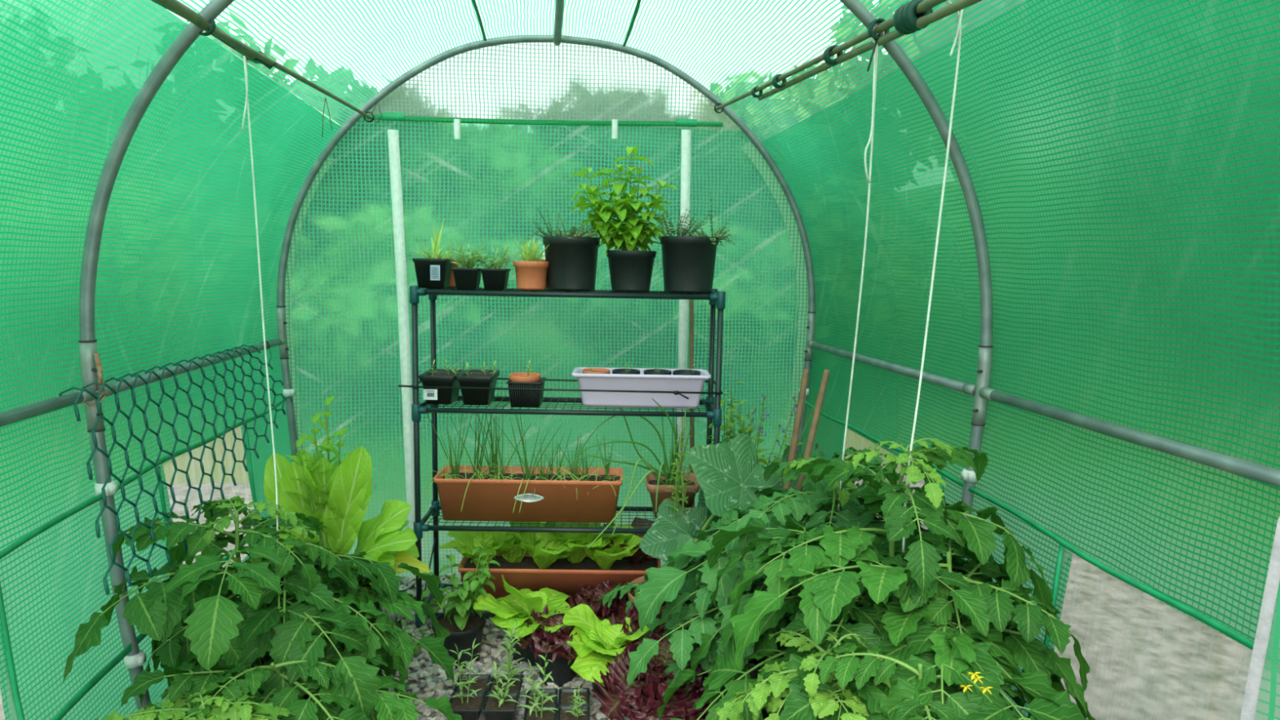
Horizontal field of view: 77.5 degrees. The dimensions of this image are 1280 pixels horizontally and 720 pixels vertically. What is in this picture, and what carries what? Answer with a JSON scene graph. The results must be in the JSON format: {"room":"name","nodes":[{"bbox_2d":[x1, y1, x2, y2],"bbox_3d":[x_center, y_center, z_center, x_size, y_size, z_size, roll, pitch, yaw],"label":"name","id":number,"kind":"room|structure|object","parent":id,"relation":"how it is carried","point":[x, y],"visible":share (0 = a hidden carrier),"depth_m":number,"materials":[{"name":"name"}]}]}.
{"room":"greenhouse","nodes":[
{"label":"greenhouse","id":0,"kind":"room"},
{"bbox_2d":[0,0,341,719],"bbox_3d":[-1.054,0.159,1.705,0.264,1.700,2.567,0,7,-7],"label":"wall","id":1,"kind":"structure","parent":0,"point":[178,278],"depth_m":1.67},
{"bbox_2d":[0,582,25,719],"bbox_3d":[-1.041,0.610,0.974,0.056,0.426,0.870,0,7,-7],"label":"window","id":2,"kind":"structure","parent":1,"relation":"in","point":[9,658],"depth_m":1.39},
{"bbox_2d":[0,396,287,559],"bbox_3d":[-1.136,0.291,1.684,0.006,0.032,2.480,0,7,-7],"label":"trim","id":3,"kind":"structure","parent":1,"relation":"attached to","point":[26,538],"depth_m":1.65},
{"bbox_2d":[50,529,254,719],"bbox_3d":[-1.112,0.633,1.730,0.007,0.037,2.480,0,7,-7],"label":"trim","id":4,"kind":"structure","parent":1,"relation":"attached to","point":[100,675],"depth_m":1.61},
{"bbox_2d":[156,422,258,551],"bbox_3d":[-1.203,0.426,2.271,0.053,0.406,0.590,0,7,-7],"label":"window","id":5,"kind":"structure","parent":1,"relation":"in","point":[246,438],"depth_m":2.53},
{"bbox_2d":[394,575,608,719],"bbox_3d":[-0.182,1.006,1.916,1.800,0.001,2.570,0,7,-7],"label":"floor","id":6,"kind":"structure","parent":0,"point":[535,676],"depth_m":2.38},
{"bbox_2d":[93,688,295,719],"bbox_3d":[-0.849,0.843,1.574,0.427,0.381,0.459,0,7,-7],"label":"young plant","id":7,"kind":"object","parent":6,"relation":"on","point":[219,710],"visible":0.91,"depth_m":1.55,"materials":[{"name":"green plant"}]},
{"bbox_2d":[62,495,450,717],"bbox_3d":[-0.818,0.661,1.943,0.658,0.653,0.876,0,7,-7],"label":"plant","id":8,"kind":"object","parent":6,"relation":"on","point":[174,611],"visible":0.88,"depth_m":1.77,"materials":[{"name":"green plant"}]},
{"bbox_2d":[120,647,462,719],"bbox_3d":[-0.732,0.816,1.779,0.664,0.389,0.632,0,7,-7],"label":"plant","id":9,"kind":"object","parent":6,"relation":"on","point":[230,682],"visible":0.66,"depth_m":1.70,"materials":[{"name":"green plant"}]},
{"bbox_2d":[377,572,631,719],"bbox_3d":[-0.300,0.912,2.611,1.695,0.057,1.126,0,7,-7],"label":"gravel","id":10,"kind":"object","parent":6,"relation":"on","point":[433,686],"visible":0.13,"depth_m":2.39,"materials":[{"name":"gravel"}]},
{"bbox_2d":[174,524,455,719],"bbox_3d":[-0.877,0.689,2.008,0.663,0.580,0.689,5,8,27],"label":"plant","id":11,"kind":"object","parent":10,"relation":"on","point":[396,642],"visible":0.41,"depth_m":1.92,"materials":[{"name":"green plant"}]},
{"bbox_2d":[263,395,430,623],"bbox_3d":[-0.898,0.516,2.553,0.572,0.789,0.326,2,7,11],"label":"plant","id":12,"kind":"object","parent":10,"relation":"on","point":[338,495],"visible":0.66,"depth_m":2.49,"materials":[{"name":"green plant"}]},
{"bbox_2d":[401,615,434,661],"bbox_3d":[-0.681,0.867,2.525,0.189,0.100,0.220,6,9,34],"label":"weed","id":13,"kind":"object","parent":10,"relation":"on","point":[416,648],"visible":0.26,"depth_m":2.56,"materials":[{"name":"green plant"}]},
{"bbox_2d":[417,545,500,668],"bbox_3d":[-0.544,0.761,2.466,0.211,0.337,0.204,4,8,22],"label":"basil plant","id":14,"kind":"object","parent":10,"relation":"on","point":[464,624],"visible":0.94,"depth_m":2.42,"materials":[{"name":"green plant"}]},
{"bbox_2d":[446,622,526,719],"bbox_3d":[-0.414,0.849,2.164,0.219,0.241,0.200,0,7,-7],"label":"seedling tray","id":15,"kind":"object","parent":10,"relation":"on","point":[469,696],"visible":0.99,"depth_m":2.14,"materials":[{"name":"plant"}]},
{"bbox_2d":[473,574,570,666],"bbox_3d":[-0.352,0.793,2.475,0.333,0.278,0.333,5,8,29],"label":"lettuce","id":16,"kind":"object","parent":10,"relation":"on","point":[512,608],"visible":0.71,"depth_m":2.43,"materials":[{"name":"green plant"}]},
{"bbox_2d":[511,636,537,666],"bbox_3d":[-0.329,0.867,2.490,0.170,0.130,0.170,0,7,-7],"label":"pot","id":17,"kind":"object","parent":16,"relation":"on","point":[526,654],"depth_m":2.43,"materials":[{"name":"black plastic"}]},
{"bbox_2d":[514,604,580,686],"bbox_3d":[-0.243,0.853,2.372,0.260,0.190,0.252,0,7,-7],"label":"lettuce","id":18,"kind":"object","parent":10,"relation":"on","point":[540,642],"visible":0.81,"depth_m":2.32,"materials":[{"name":"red plant"}]},
{"bbox_2d":[537,652,576,686],"bbox_3d":[-0.245,0.890,2.374,0.136,0.115,0.136,0,7,-7],"label":"pot","id":19,"kind":"object","parent":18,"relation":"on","point":[562,673],"depth_m":2.32,"materials":[{"name":"black plastic"}]},
{"bbox_2d":[517,652,590,719],"bbox_3d":[-0.225,0.856,2.101,0.195,0.249,0.178,0,7,-7],"label":"seedling tray","id":20,"kind":"object","parent":10,"relation":"on","point":[573,704],"visible":1,"depth_m":2.09,"materials":[{"name":"plant"}]},
{"bbox_2d":[409,285,725,627],"bbox_3d":[-0.240,0.328,2.715,1.001,1.147,0.264,1,7,-1],"label":"rack","id":21,"kind":"object","parent":10,"relation":"on","point":[717,299],"visible":0.67,"depth_m":2.60,"materials":[{"name":"teal metal"}]},
{"bbox_2d":[402,217,462,288],"bbox_3d":[-0.665,-0.349,2.592,0.155,0.228,0.176,8,10,44],"label":"pot","id":22,"kind":"object","parent":21,"relation":"on","point":[430,272],"visible":1,"depth_m":2.55,"materials":[{"name":"black plastic"}]},
{"bbox_2d":[418,358,464,404],"bbox_3d":[-0.652,0.067,2.661,0.132,0.144,0.170,1,7,-1],"label":"pot","id":23,"kind":"object","parent":21,"relation":"on","point":[432,377],"visible":0.97,"depth_m":2.60,"materials":[{"name":"black plastic"}]},
{"bbox_2d":[428,246,459,287],"bbox_3d":[-0.660,-0.316,2.691,0.122,0.139,0.104,0,7,-7],"label":"pot","id":24,"kind":"object","parent":21,"relation":"on","point":[452,284],"visible":0.16,"depth_m":2.67,"materials":[{"name":"plastic"}]},
{"bbox_2d":[446,240,493,288],"bbox_3d":[-0.554,-0.307,2.573,0.142,0.154,0.139,7,9,42],"label":"pot","id":25,"kind":"object","parent":21,"relation":"on","point":[469,277],"visible":0.98,"depth_m":2.55,"materials":[{"name":"black plastic"}]},
{"bbox_2d":[456,360,500,404],"bbox_3d":[-0.533,0.068,2.663,0.129,0.145,0.170,1,7,-1],"label":"pot","id":26,"kind":"object","parent":21,"relation":"on","point":[484,378],"visible":1,"depth_m":2.60,"materials":[{"name":"black plastic"}]},
{"bbox_2d":[465,244,517,289],"bbox_3d":[-0.482,-0.302,2.567,0.183,0.147,0.134,0,7,-7],"label":"pot","id":27,"kind":"object","parent":21,"relation":"on","point":[495,278],"visible":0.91,"depth_m":2.55,"materials":[{"name":"black plastic"}]},
{"bbox_2d":[506,377,546,407],"bbox_3d":[-0.373,0.106,2.629,0.118,0.084,0.115,1,7,-1],"label":"pot","id":28,"kind":"object","parent":21,"relation":"on","point":[518,398],"visible":0.91,"depth_m":2.58,"materials":[{"name":"black plastic"}]},
{"bbox_2d":[509,360,541,382],"bbox_3d":[-0.378,0.063,2.624,0.104,0.128,0.104,0,7,-7],"label":"pot","id":29,"kind":"object","parent":28,"relation":"in","point":[529,376],"visible":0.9,"depth_m":2.60,"materials":[{"name":"plastic"}]},
{"bbox_2d":[505,236,549,290],"bbox_3d":[-0.344,-0.316,2.589,0.165,0.174,0.147,6,9,35],"label":"pot","id":30,"kind":"object","parent":21,"relation":"on","point":[531,273],"visible":0.99,"depth_m":2.55,"materials":[{"name":"ceramic"}]},
{"bbox_2d":[424,403,635,523],"bbox_3d":[-0.374,0.336,2.680,0.736,0.402,0.282,1,7,3],"label":"trough","id":31,"kind":"object","parent":21,"relation":"on","point":[492,492],"visible":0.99,"depth_m":2.66,"materials":[{"name":"plastic"}]},
{"bbox_2d":[438,516,661,603],"bbox_3d":[-0.268,0.692,2.740,0.820,0.288,0.463,0,7,-7],"label":"trough","id":32,"kind":"object","parent":21,"relation":"on","point":[563,562],"visible":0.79,"depth_m":2.70,"materials":[{"name":"ceramic"}]},
{"bbox_2d":[438,521,532,568],"bbox_3d":[-0.538,0.638,2.717,0.281,0.144,0.255,4,8,23],"label":"plant","id":33,"kind":"object","parent":32,"relation":"on","point":[512,549],"depth_m":2.73,"materials":[{"name":"green plant"}]},
{"bbox_2d":[480,524,552,562],"bbox_3d":[-0.430,0.644,2.783,0.238,0.121,0.239,8,10,44],"label":"plant","id":34,"kind":"object","parent":32,"relation":"on","point":[507,547],"depth_m":2.74,"materials":[{"name":"green plant"}]},
{"bbox_2d":[506,521,611,568],"bbox_3d":[-0.272,0.636,2.692,0.354,0.165,0.386,0,7,-7],"label":"plant","id":35,"kind":"object","parent":32,"relation":"on","point":[524,550],"depth_m":2.72,"materials":[{"name":"green plant"}]},
{"bbox_2d":[540,521,633,563],"bbox_3d":[-0.218,0.627,2.790,0.271,0.162,0.436,-5,9,-40],"label":"plant","id":36,"kind":"object","parent":32,"relation":"on","point":[576,544],"depth_m":2.72,"materials":[{"name":"green plant"}]},
{"bbox_2d":[564,522,642,569],"bbox_3d":[-0.108,0.641,2.730,0.326,0.151,0.303,7,9,41],"label":"plant","id":37,"kind":"object","parent":32,"relation":"on","point":[620,551],"depth_m":2.72,"materials":[{"name":"green plant"}]},
{"bbox_2d":[602,516,653,564],"bbox_3d":[-0.005,0.650,2.773,0.248,0.128,0.255,-4,8,-34],"label":"plant","id":38,"kind":"object","parent":32,"relation":"on","point":[617,543],"depth_m":2.74,"materials":[{"name":"green plant"}]},
{"bbox_2d":[398,377,723,399],"bbox_3d":[-0.253,0.087,2.679,1.039,0.032,0.277,1,7,-1],"label":"strap","id":39,"kind":"object","parent":21,"relation":"attached to","point":[676,393],"visible":0.75,"depth_m":2.55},
{"bbox_2d":[532,208,602,290],"bbox_3d":[-0.222,-0.362,2.625,0.240,0.263,0.237,4,8,25],"label":"pot","id":40,"kind":"object","parent":21,"relation":"on","point":[572,257],"visible":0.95,"depth_m":2.55,"materials":[{"name":"black plastic"}]},
{"bbox_2d":[568,146,678,292],"bbox_3d":[-0.064,-0.458,2.590,0.305,0.467,0.233,-4,9,-37],"label":"basil plant","id":41,"kind":"object","parent":21,"relation":"on","point":[630,268],"visible":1,"depth_m":2.56,"materials":[{"name":"green plant"}]},
{"bbox_2d":[566,398,700,548],"bbox_3d":[-0.016,0.396,2.652,0.460,0.582,0.261,0,7,-7],"label":"pot","id":42,"kind":"object","parent":21,"relation":"on","point":[656,482],"visible":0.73,"depth_m":2.65,"materials":[{"name":"ceramic"}]},
{"bbox_2d":[571,367,711,408],"bbox_3d":[0.003,0.094,2.666,0.453,0.114,0.165,1,7,-1],"label":"trough","id":43,"kind":"object","parent":21,"relation":"on","point":[642,382],"visible":0.93,"depth_m":2.60,"materials":[{"name":"plastic"}]},
{"bbox_2d":[582,363,609,373],"bbox_3d":[-0.147,0.072,2.662,0.094,0.137,0.094,0,7,-7],"label":"round pot","id":44,"kind":"object","parent":43,"relation":"in","point":[591,371],"visible":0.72,"depth_m":2.66,"materials":[{"name":"ceramic"}]},
{"bbox_2d":[612,363,639,374],"bbox_3d":[-0.047,0.078,2.664,0.094,0.128,0.094,0,7,-7],"label":"round pot","id":45,"kind":"object","parent":43,"relation":"in","point":[621,371],"visible":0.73,"depth_m":2.67,"materials":[{"name":"black plastic"}]},
{"bbox_2d":[643,367,671,374],"bbox_3d":[0.058,0.081,2.665,0.094,0.125,0.094,0,7,-7],"label":"round pot","id":46,"kind":"object","parent":43,"relation":"in","point":[649,371],"visible":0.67,"depth_m":2.67,"materials":[{"name":"black plastic"}]},
{"bbox_2d":[672,364,701,375],"bbox_3d":[0.155,0.079,2.666,0.094,0.133,0.094,0,7,-7],"label":"round pot","id":47,"kind":"object","parent":43,"relation":"in","point":[688,372],"visible":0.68,"depth_m":2.67,"materials":[{"name":"black plastic"}]},
{"bbox_2d":[653,192,735,293],"bbox_3d":[0.173,-0.386,2.614,0.269,0.326,0.258,1,7,-2],"label":"pot","id":48,"kind":"object","parent":21,"relation":"on","point":[688,260],"visible":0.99,"depth_m":2.56,"materials":[{"name":"black plastic"}]},
{"bbox_2d":[568,580,628,623],"bbox_3d":[-0.109,0.830,2.567,0.272,0.191,0.271,0,7,-7],"label":"lettuce","id":49,"kind":"object","parent":10,"relation":"on","point":[588,596],"visible":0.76,"depth_m":2.54,"materials":[{"name":"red plant"}]},
{"bbox_2d":[591,682,608,697],"bbox_3d":[-0.075,0.896,2.289,0.150,0.130,0.150,0,7,-7],"label":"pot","id":50,"kind":"object","parent":10,"relation":"on","point":[595,687],"depth_m":2.25,"materials":[{"name":"black plastic"}]},
{"bbox_2d":[595,573,700,627],"bbox_3d":[0.082,0.797,2.536,0.414,0.272,0.310,6,9,37],"label":"seedling","id":51,"kind":"object","parent":10,"relation":"on","point":[611,594],"visible":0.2,"depth_m":2.50,"materials":[{"name":"green plant"}]},
{"bbox_2d":[591,630,711,719],"bbox_3d":[0.065,0.864,2.128,0.388,0.238,0.369,0,7,-7],"label":"lettuce","id":52,"kind":"object","parent":10,"relation":"on","point":[641,700],"visible":0.59,"depth_m":2.02,"materials":[{"name":"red plant"}]},
{"bbox_2d":[608,601,699,657],"bbox_3d":[0.068,0.846,2.354,0.359,0.218,0.319,0,7,-11],"label":"lettuce","id":53,"kind":"object","parent":10,"relation":"on","point":[634,623],"visible":0.1,"depth_m":2.35,"materials":[{"name":"red plant"}]},
{"bbox_2d":[664,407,697,518],"bbox_3d":[0.111,0.532,2.545,0.110,0.796,0.177,-1,7,-17],"label":"plant","id":54,"kind":"object","parent":10,"relation":"on","point":[678,474],"visible":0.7,"depth_m":2.48,"materials":[{"name":"green plant"}]},
{"bbox_2d":[688,299,694,507],"bbox_3d":[0.197,0.346,3.017,0.021,1.161,0.109,-2,8,-21],"label":"stake","id":55,"kind":"object","parent":10,"relation":"on","point":[691,301],"visible":0.35,"depth_m":2.99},
{"bbox_2d":[627,434,837,620],"bbox_3d":[0.371,0.582,2.542,0.808,0.708,0.419,-3,8,-28],"label":"plant","id":56,"kind":"object","parent":10,"relation":"on","point":[728,474],"visible":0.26,"depth_m":2.45,"materials":[{"name":"green plant"}]},
{"bbox_2d":[626,554,850,719],"bbox_3d":[0.346,0.744,2.099,0.742,0.495,0.569,1,7,3],"label":"plant","id":57,"kind":"object","parent":10,"relation":"on","point":[682,641],"visible":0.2,"depth_m":1.99,"materials":[{"name":"green plant"}]},
{"bbox_2d":[705,382,824,545],"bbox_3d":[0.440,0.483,2.889,0.474,0.822,0.259,0,7,-7],"label":"herb","id":58,"kind":"object","parent":10,"relation":"on","point":[746,429],"visible":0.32,"depth_m":2.82,"materials":[{"name":"green plant"}]},
{"bbox_2d":[782,368,809,489],"bbox_3d":[0.482,0.482,2.678,0.028,0.887,0.293,6,9,35],"label":"stake","id":59,"kind":"object","parent":10,"relation":"on","point":[804,381],"visible":0.3,"depth_m":2.71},
{"bbox_2d":[634,446,969,649],"bbox_3d":[0.356,0.618,2.218,0.773,0.716,0.953,0,7,-7],"label":"plant","id":60,"kind":"object","parent":10,"relation":"on","point":[812,504],"visible":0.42,"depth_m":2.08,"materials":[{"name":"green plant"}]},
{"bbox_2d":[795,368,830,491],"bbox_3d":[0.467,0.491,2.460,0.267,0.920,0.028,-4,9,-34],"label":"stake","id":61,"kind":"object","parent":10,"relation":"on","point":[820,400],"visible":0.37,"depth_m":2.46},
{"bbox_2d":[78,0,993,710],"bbox_3d":[-0.163,-0.011,1.794,2.031,2.051,0.037,0,7,-7],"label":"hoop","id":62,"kind":"object","parent":6,"relation":"on","point":[134,661],"visible":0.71,"depth_m":1.71,"materials":[{"name":"metal"}]},
{"bbox_2d":[0,387,96,426],"bbox_3d":[-1.076,0.144,1.065,0.028,0.033,1.222,0,7,-7],"label":"rail","id":63,"kind":"object","parent":62,"relation":"attached to","point":[19,414],"visible":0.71,"depth_m":1.50,"materials":[{"name":"metal"}]},
{"bbox_2d":[82,352,106,406],"bbox_3d":[-1.149,0.039,1.679,0.045,0.112,0.042,0,7,-7],"label":"tie","id":64,"kind":"object","parent":63,"relation":"attached to","point":[96,356],"visible":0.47,"depth_m":1.67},
{"bbox_2d":[101,337,286,398],"bbox_3d":[-1.228,-0.001,2.301,0.028,0.040,1.222,0,7,-7],"label":"rail","id":65,"kind":"object","parent":62,"relation":"attached to","point":[281,340],"visible":0.66,"depth_m":2.09,"materials":[{"name":"metal"}]},
{"bbox_2d":[58,344,293,595],"bbox_3d":[-1.130,0.208,2.030,0.163,0.421,1.066,0,7,-7],"label":"netting","id":66,"kind":"object","parent":65,"relation":"hanging from","point":[164,367],"visible":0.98,"depth_m":1.86,"materials":[{"name":"teal metal"}]},
{"bbox_2d":[199,18,234,48],"bbox_3d":[-0.872,-0.673,1.628,0.076,0.064,0.023,-1,7,-18],"label":"tie","id":67,"kind":"object","parent":62,"relation":"attached to","point":[211,31],"visible":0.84,"depth_m":1.62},
{"bbox_2d":[151,0,373,120],"bbox_3d":[-0.884,-0.679,1.610,0.020,0.049,2.423,1,7,-3],"label":"cane","id":68,"kind":"object","parent":62,"relation":"attached to","point":[222,35],"visible":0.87,"depth_m":1.98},
{"bbox_2d":[153,0,255,59],"bbox_3d":[-0.870,-0.658,1.466,0.030,0.041,0.858,0,7,-7],"label":"cane","id":69,"kind":"object","parent":68,"relation":"attached to","point":[176,6],"visible":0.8,"depth_m":1.55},
{"bbox_2d":[240,38,278,546],"bbox_3d":[-0.911,-0.133,1.910,0.031,1.250,0.142,-4,9,-37],"label":"string","id":70,"kind":"object","parent":69,"relation":"hanging from","point":[246,102],"visible":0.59,"depth_m":1.92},
{"bbox_2d":[715,0,946,110],"bbox_3d":[0.526,-0.732,1.777,0.025,0.101,2.425,0,7,-12],"label":"cane","id":71,"kind":"object","parent":62,"relation":"attached to","point":[926,5],"visible":0.82,"depth_m":1.93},
{"bbox_2d":[822,44,843,65],"bbox_3d":[0.483,-0.762,1.995,0.046,0.046,0.025,0,7,-12],"label":"tie","id":72,"kind":"object","parent":71,"relation":"attached to","point":[828,60],"visible":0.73,"depth_m":1.99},
{"bbox_2d":[837,25,884,511],"bbox_3d":[0.535,-0.169,1.944,0.032,1.184,0.224,2,7,9],"label":"string","id":73,"kind":"object","parent":71,"relation":"hanging from","point":[876,51],"visible":0.8,"depth_m":1.86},
{"bbox_2d":[757,0,982,100],"bbox_3d":[0.546,-0.700,1.724,0.023,0.093,1.768,0,7,-10],"label":"cane","id":74,"kind":"object","parent":71,"relation":"attached to","point":[922,21],"visible":0.87,"depth_m":1.77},
{"bbox_2d":[893,0,933,35],"bbox_3d":[0.559,-0.703,1.634,0.061,0.062,0.065,0,7,-12],"label":"tie","id":75,"kind":"object","parent":71,"relation":"attached to","point":[904,18],"visible":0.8,"depth_m":1.62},
{"bbox_2d":[902,0,963,552],"bbox_3d":[0.586,-0.137,1.634,0.043,1.135,0.095,0,7,-7],"label":"string","id":76,"kind":"object","parent":71,"relation":"hanging from","point":[958,33],"visible":0.88,"depth_m":1.60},
{"bbox_2d":[866,17,889,71],"bbox_3d":[0.529,-0.700,1.775,0.045,0.113,0.018,0,7,-12],"label":"tie","id":77,"kind":"object","parent":62,"relation":"attached to","point":[870,29],"visible":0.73,"depth_m":1.77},
{"bbox_2d":[806,340,975,395],"bbox_3d":[0.746,0.006,2.545,0.028,0.040,1.222,0,7,-7],"label":"rail","id":78,"kind":"object","parent":62,"relation":"attached to","point":[966,388],"visible":0.85,"depth_m":2.33,"materials":[{"name":"metal"}]},
{"bbox_2d":[978,386,1279,487],"bbox_3d":[0.898,0.151,1.308,0.028,0.033,1.222,0,7,-7],"label":"rail","id":79,"kind":"object","parent":62,"relation":"attached to","point":[1268,475],"visible":1,"depth_m":1.38,"materials":[{"name":"metal"}]},
{"bbox_2d":[275,35,815,461],"bbox_3d":[-0.315,-0.166,3.029,2.031,2.051,0.037,0,7,-7],"label":"hoop","id":80,"kind":"object","parent":6,"relation":"on","point":[287,391],"visible":0.69,"depth_m":2.92,"materials":[{"name":"metal"}]},
{"bbox_2d":[553,0,564,45],"bbox_3d":[-0.226,-1.083,2.288,0.030,0.038,1.222,0,7,-7],"label":"bar","id":81,"kind":"object","parent":80,"relation":"attached to","point":[559,4],"visible":1,"depth_m":2.62,"materials":[{"name":"metal"}]},
{"bbox_2d":[622,0,640,46],"bbox_3d":[0.071,-0.996,1.681,0.022,0.012,2.500,0,7,-6],"label":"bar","id":82,"kind":"structure","parent":80,"relation":"attached to","point":[638,2],"depth_m":2.62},
{"bbox_2d":[562,604,649,697],"bbox_3d":[-0.060,0.847,2.274,0.318,0.231,0.282,0,7,-7],"label":"lettuce","id":83,"kind":"object","parent":6,"relation":"on","point":[596,636],"visible":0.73,"depth_m":2.26,"materials":[{"name":"green plant"}]},
{"bbox_2d":[711,627,890,719],"bbox_3d":[0.342,0.792,1.558,0.330,0.531,0.364,-3,8,-28],"label":"plant","id":84,"kind":"object","parent":6,"relation":"on","point":[826,704],"visible":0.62,"depth_m":1.51,"materials":[{"name":"green plant"}]},
{"bbox_2d":[657,531,1035,719],"bbox_3d":[0.407,0.714,1.798,0.759,0.629,0.957,0,7,-7],"label":"plant","id":85,"kind":"object","parent":6,"relation":"on","point":[870,617],"visible":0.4,"depth_m":1.61,"materials":[{"name":"green plant"}]},
{"bbox_2d":[710,435,1058,719],"bbox_3d":[0.489,0.594,1.790,0.626,0.872,0.884,0,7,-7],"label":"plant","id":86,"kind":"object","parent":6,"relation":"on","point":[928,505],"visible":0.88,"depth_m":1.69,"materials":[{"name":"green plant"}]},
{"bbox_2d":[781,637,1018,719],"bbox_3d":[0.454,0.800,1.494,0.678,0.534,0.758,0,7,-7],"label":"plant","id":87,"kind":"object","parent":6,"relation":"on","point":[869,666],"visible":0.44,"depth_m":1.44,"materials":[{"name":"green plant"}]},
{"bbox_2d":[705,514,1095,719],"bbox_3d":[0.474,0.727,1.617,0.683,0.651,1.026,0,7,-7],"label":"plant","id":88,"kind":"object","parent":6,"relation":"on","point":[824,597],"visible":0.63,"depth_m":1.53,"materials":[{"name":"green plant"}]},
{"bbox_2d":[284,42,808,576],"bbox_3d":[-0.318,-0.173,3.048,2.041,2.056,0.029,0,7,-7],"label":"wall","id":89,"kind":"structure","parent":0,"point":[489,184],"depth_m":3.00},
{"bbox_2d":[284,155,333,451],"bbox_3d":[-1.207,0.036,2.951,0.189,1.555,0.001,0,7,-7],"label":"trim","id":90,"kind":"structure","parent":89,"relation":"attached to","point":[328,162],"depth_m":2.90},
{"bbox_2d":[381,112,404,121],"bbox_3d":[-0.887,-0.873,2.864,0.080,0.028,0.002,0,7,-7],"label":"trim","id":91,"kind":"structure","parent":89,"relation":"attached to","point":[385,116],"depth_m":2.86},
{"bbox_2d":[387,129,415,544],"bbox_3d":[-0.879,-0.029,2.971,0.088,1.610,0.014,0,7,-7],"label":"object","id":92,"kind":"structure","parent":89,"relation":"attached to","point":[393,135],"depth_m":2.95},
{"bbox_2d":[364,114,723,127],"bbox_3d":[-0.336,-0.880,2.935,1.310,0.042,0.002,0,7,-7],"label":"trim","id":93,"kind":"structure","parent":89,"relation":"attached to","point":[376,117],"depth_m":2.93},
{"bbox_2d":[676,129,691,472],"bbox_3d":[0.166,-0.046,3.097,0.050,1.650,0.014,0,7,-7],"label":"trim","id":94,"kind":"structure","parent":89,"relation":"attached to","point":[686,134],"depth_m":3.07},
{"bbox_2d":[675,118,697,127],"bbox_3d":[0.174,-0.889,2.992,0.080,0.028,0.002,0,7,-7],"label":"trim","id":95,"kind":"structure","parent":89,"relation":"attached to","point":[679,122],"depth_m":2.99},
{"bbox_2d":[742,140,808,445],"bbox_3d":[0.517,-0.012,3.157,0.292,1.664,0.001,0,7,-7],"label":"trim","id":96,"kind":"structure","parent":89,"relation":"attached to","point":[748,148],"depth_m":3.13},
{"bbox_2d":[157,0,1022,140],"bbox_3d":[-0.148,-0.855,1.689,1.556,0.368,2.568,0,7,-7],"label":"ceiling","id":97,"kind":"structure","parent":0,"point":[570,4],"depth_m":2.38,"materials":[{"name":"plastic"}]},
{"bbox_2d":[471,0,486,40],"bbox_3d":[-0.424,-0.984,1.621,0.022,0.015,2.500,0,7,-6],"label":"trim","id":98,"kind":"structure","parent":97,"relation":"attached to","point":[473,2],"depth_m":2.60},
{"bbox_2d":[760,0,1279,718],"bbox_3d":[0.721,0.165,1.924,0.265,1.699,2.567,0,7,-7],"label":"wall","id":99,"kind":"structure","parent":0,"point":[1122,157],"depth_m":1.49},
{"bbox_2d":[804,400,1253,649],"bbox_3d":[0.803,0.317,1.926,0.006,0.032,2.480,0,7,-7],"label":"trim","id":100,"kind":"structure","parent":99,"relation":"attached to","point":[1206,620],"depth_m":1.50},
{"bbox_2d":[1027,544,1064,718],"bbox_3d":[0.870,0.703,1.221,0.077,0.571,0.870,0,7,-7],"label":"window","id":101,"kind":"structure","parent":99,"relation":"in","point":[1060,553],"depth_m":1.62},
{"bbox_2d":[1240,516,1279,719],"bbox_3d":[0.827,0.624,0.914,0.256,1.000,0.070,7,9,39],"label":"door","id":102,"kind":"structure","parent":99,"relation":"in","point":[1261,700],"depth_m":0.94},
{"label":"outside","id":103,"kind":"structure","parent":0,"visible":0},
{"bbox_2d":[163,426,920,484],"bbox_3d":[-0.792,-0.811,6.908,32.000,2.400,30.000,0,7,-7],"label":"gravel","id":104,"kind":"structure","parent":103,"point":[854,440],"depth_m":4.80,"materials":[{"name":"gravel"}]},
{"bbox_2d":[186,8,299,82],"bbox_3d":[-4.275,-1.948,7.553,3.317,2.552,2.654,-3,8,-27],"label":"tree","id":105,"kind":"object","parent":104,"relation":"on","point":[237,30],"visible":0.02,"depth_m":7.49,"materials":[{"name":"green plant"}]},
{"bbox_2d":[265,57,391,125],"bbox_3d":[-2.783,-1.877,8.323,2.352,2.355,3.063,0,7,-7],"label":"tree","id":106,"kind":"object","parent":104,"relation":"on","point":[312,62],"visible":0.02,"depth_m":7.15,"materials":[{"name":"green plant"}]},
{"bbox_2d":[703,58,862,142],"bbox_3d":[1.732,-1.906,8.623,2.807,2.574,2.707,0,7,-7],"label":"tree","id":107,"kind":"object","parent":104,"relation":"on","point":[821,63],"visible":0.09,"depth_m":7.67,"materials":[{"name":"green plant"}]},
{"bbox_2d":[828,0,996,90],"bbox_3d":[3.518,-2.635,7.899,3.261,2.629,3.413,3,7,14],"label":"tree","id":108,"kind":"object","parent":104,"relation":"on","point":[866,2],"visible":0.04,"depth_m":6.94,"materials":[{"name":"green plant"}]},
{"bbox_2d":[933,0,1026,39],"bbox_3d":[4.172,-2.563,5.723,4.290,3.574,3.210,0,7,-7],"label":"tree","id":109,"kind":"object","parent":104,"relation":"on","point":[994,2],"visible":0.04,"depth_m":5.58,"materials":[{"name":"green plant"}]},
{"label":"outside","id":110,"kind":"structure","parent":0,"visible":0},
{"bbox_2d":[841,472,1252,719],"bbox_3d":[1.738,1.024,2.119,1.940,0.008,5.500,0,7,-7],"label":"ground","id":111,"kind":"structure","parent":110,"point":[1147,659],"depth_m":2.60,"materials":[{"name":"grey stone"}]},
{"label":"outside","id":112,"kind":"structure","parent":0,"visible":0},
{"bbox_2d":[0,482,260,719],"bbox_3d":[-1.845,1.014,1.677,1.440,0.001,5.500,0,7,-7],"label":"path","id":113,"kind":"structure","parent":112,"point":[242,490],"depth_m":4.09,"materials":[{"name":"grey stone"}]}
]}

